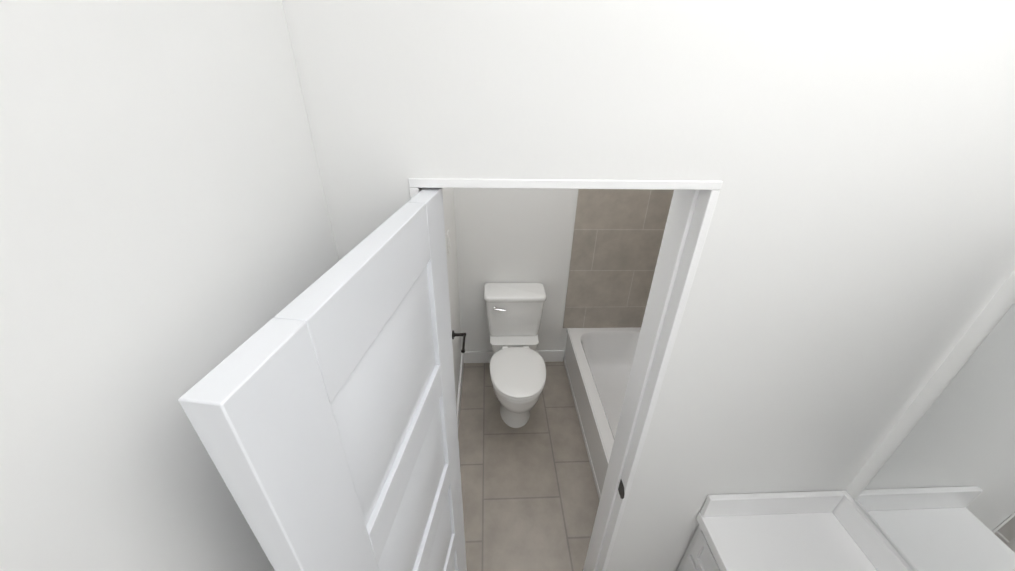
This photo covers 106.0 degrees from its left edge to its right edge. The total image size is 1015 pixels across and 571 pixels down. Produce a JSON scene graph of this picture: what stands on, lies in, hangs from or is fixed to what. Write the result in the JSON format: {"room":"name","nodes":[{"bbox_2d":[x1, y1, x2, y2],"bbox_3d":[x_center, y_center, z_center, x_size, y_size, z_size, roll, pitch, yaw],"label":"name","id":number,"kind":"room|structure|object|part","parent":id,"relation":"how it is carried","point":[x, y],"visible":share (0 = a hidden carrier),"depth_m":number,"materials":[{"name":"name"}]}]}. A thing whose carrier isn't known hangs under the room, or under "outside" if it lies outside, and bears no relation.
{"room":"bathroom","nodes":[
{"label":"bathroom","id":0,"kind":"room"},
{"bbox_2d":[0,0,338,570],"bbox_3d":[-0.362,0.935,-0.215,0.120,3.000,2.766,0,30,-3],"label":"wall","id":1,"kind":"structure","parent":0,"point":[167,241],"depth_m":0.34,"materials":[{"name":"white paint"}]},
{"bbox_2d":[442,188,461,408],"bbox_3d":[-0.382,-0.265,1.875,0.120,3.000,1.756,0,30,-3],"label":"wall","id":2,"kind":"structure","parent":0,"point":[449,213],"depth_m":2.50,"materials":[{"name":"white paint"}]},
{"bbox_2d":[452,330,465,352],"bbox_3d":[-0.298,0.344,2.344,0.088,0.058,0.198,0,30,-3],"label":"toilet paper holder","id":3,"kind":"object","parent":2,"relation":"attached to","point":[460,334],"visible":1,"depth_m":2.38,"materials":[{"name":"brown metal"}]},
{"bbox_2d":[456,353,464,428],"bbox_3d":[-0.342,1.008,2.552,0.017,0.120,1.616,0,30,-3],"label":"baseboard","id":4,"kind":"structure","parent":2,"relation":"attached to","point":[462,354],"depth_m":2.88,"materials":[{"name":"white paint"}]},
{"bbox_2d":[454,188,577,359],"bbox_3d":[0.424,-0.677,2.626,1.570,3.000,0.120,0,30,-3],"label":"wall","id":5,"kind":"structure","parent":0,"point":[508,235],"depth_m":2.77,"materials":[{"name":"white paint"}]},
{"bbox_2d":[465,350,563,362],"bbox_3d":[0.062,0.607,3.268,0.838,0.120,0.014,0,30,-3],"label":"baseboard","id":6,"kind":"structure","parent":5,"relation":"attached to","point":[486,356],"depth_m":3.26,"materials":[{"name":"white paint"}]},
{"bbox_2d":[563,189,673,327],"bbox_3d":[0.840,-0.463,2.696,0.734,1.863,0.010,0,30,-3],"label":"wall tile","id":7,"kind":"structure","parent":5,"relation":"attached to","point":[617,239],"depth_m":2.82,"materials":[{"name":"beige tile"}]},
{"bbox_2d":[458,361,598,570],"bbox_3d":[0.452,1.779,1.413,1.900,0.050,4.670,0,30,-3],"label":"floor","id":8,"kind":"structure","parent":0,"point":[530,499],"depth_m":2.35,"materials":[{"name":"tile"}]},
{"bbox_2d":[484,283,546,427],"bbox_3d":[0.059,0.532,2.724,0.452,0.792,0.863,0,30,-3],"label":"toilet","id":9,"kind":"object","parent":8,"relation":"on","point":[517,362],"visible":1,"depth_m":2.71,"materials":[{"name":"white ceramic"}]},
{"bbox_3d":[-0.060,0.171,2.743,0.090,0.034,0.027,0,30,-3],"label":"handle","id":10,"kind":"part","parent":9,"relation":"part of","materials":[{"name":"silver metal"}]},
{"bbox_3d":[0.049,0.205,2.900,0.425,0.316,0.205,0,30,-3],"label":"tank","id":11,"kind":"part","parent":9,"relation":"part of","materials":[{"name":"white ceramic"}]},
{"bbox_3d":[0.053,0.049,2.810,0.452,0.042,0.232,0,30,-3],"label":"lid","id":12,"kind":"part","parent":9,"relation":"part of","materials":[{"name":"white ceramic"}]},
{"bbox_2d":[563,327,640,500],"bbox_3d":[0.870,0.904,2.547,0.698,0.355,1.628,0,30,-3],"label":"bathtub","id":13,"kind":"object","parent":8,"relation":"on","point":[598,362],"visible":0.31,"depth_m":2.92,"materials":[{"name":"white ceramic"}]},
{"bbox_2d":[677,490,913,570],"bbox_3d":[0.947,1.382,1.047,0.499,1.023,1.142,0,30,-3],"label":"bathroom vanity","id":14,"kind":"object","parent":8,"relation":"on","point":[839,530],"visible":1,"depth_m":1.29,"materials":[{"name":"white paint"}]},
{"bbox_2d":[282,0,1014,570],"bbox_3d":[0.400,0.204,1.090,1.780,3.000,0.152,0,30,-3],"label":"wall","id":15,"kind":"structure","parent":0,"point":[855,269],"depth_m":0.74,"materials":[{"name":"white paint"}]},
{"bbox_2d":[178,188,466,570],"bbox_3d":[-0.206,0.803,1.016,0.035,1.985,0.575,5,30,6],"label":"door","id":16,"kind":"structure","parent":15,"relation":"in","point":[321,412],"depth_m":0.48,"materials":[{"name":"white paint"}]},
{"bbox_2d":[408,178,722,570],"bbox_3d":[0.096,0.606,1.311,0.724,2.071,0.169,0,30,-3],"label":"door frame","id":17,"kind":"structure","parent":15,"relation":"attached to","point":[691,211],"depth_m":0.98,"materials":[{"name":"white paint"}]},
{"bbox_2d":[618,480,624,498],"bbox_3d":[0.389,0.699,1.303,0.002,0.058,0.046,0,30,-3],"label":"strike plate","id":18,"kind":"object","parent":17,"relation":"attached to","point":[621,489],"visible":1,"depth_m":1.30,"materials":[{"name":"brown metal"}]},
{"bbox_2d":[846,270,1014,570],"bbox_3d":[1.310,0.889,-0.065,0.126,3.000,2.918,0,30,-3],"label":"mirror","id":19,"kind":"object","parent":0,"point":[937,493],"depth_m":1.01,"materials":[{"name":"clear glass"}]}
]}

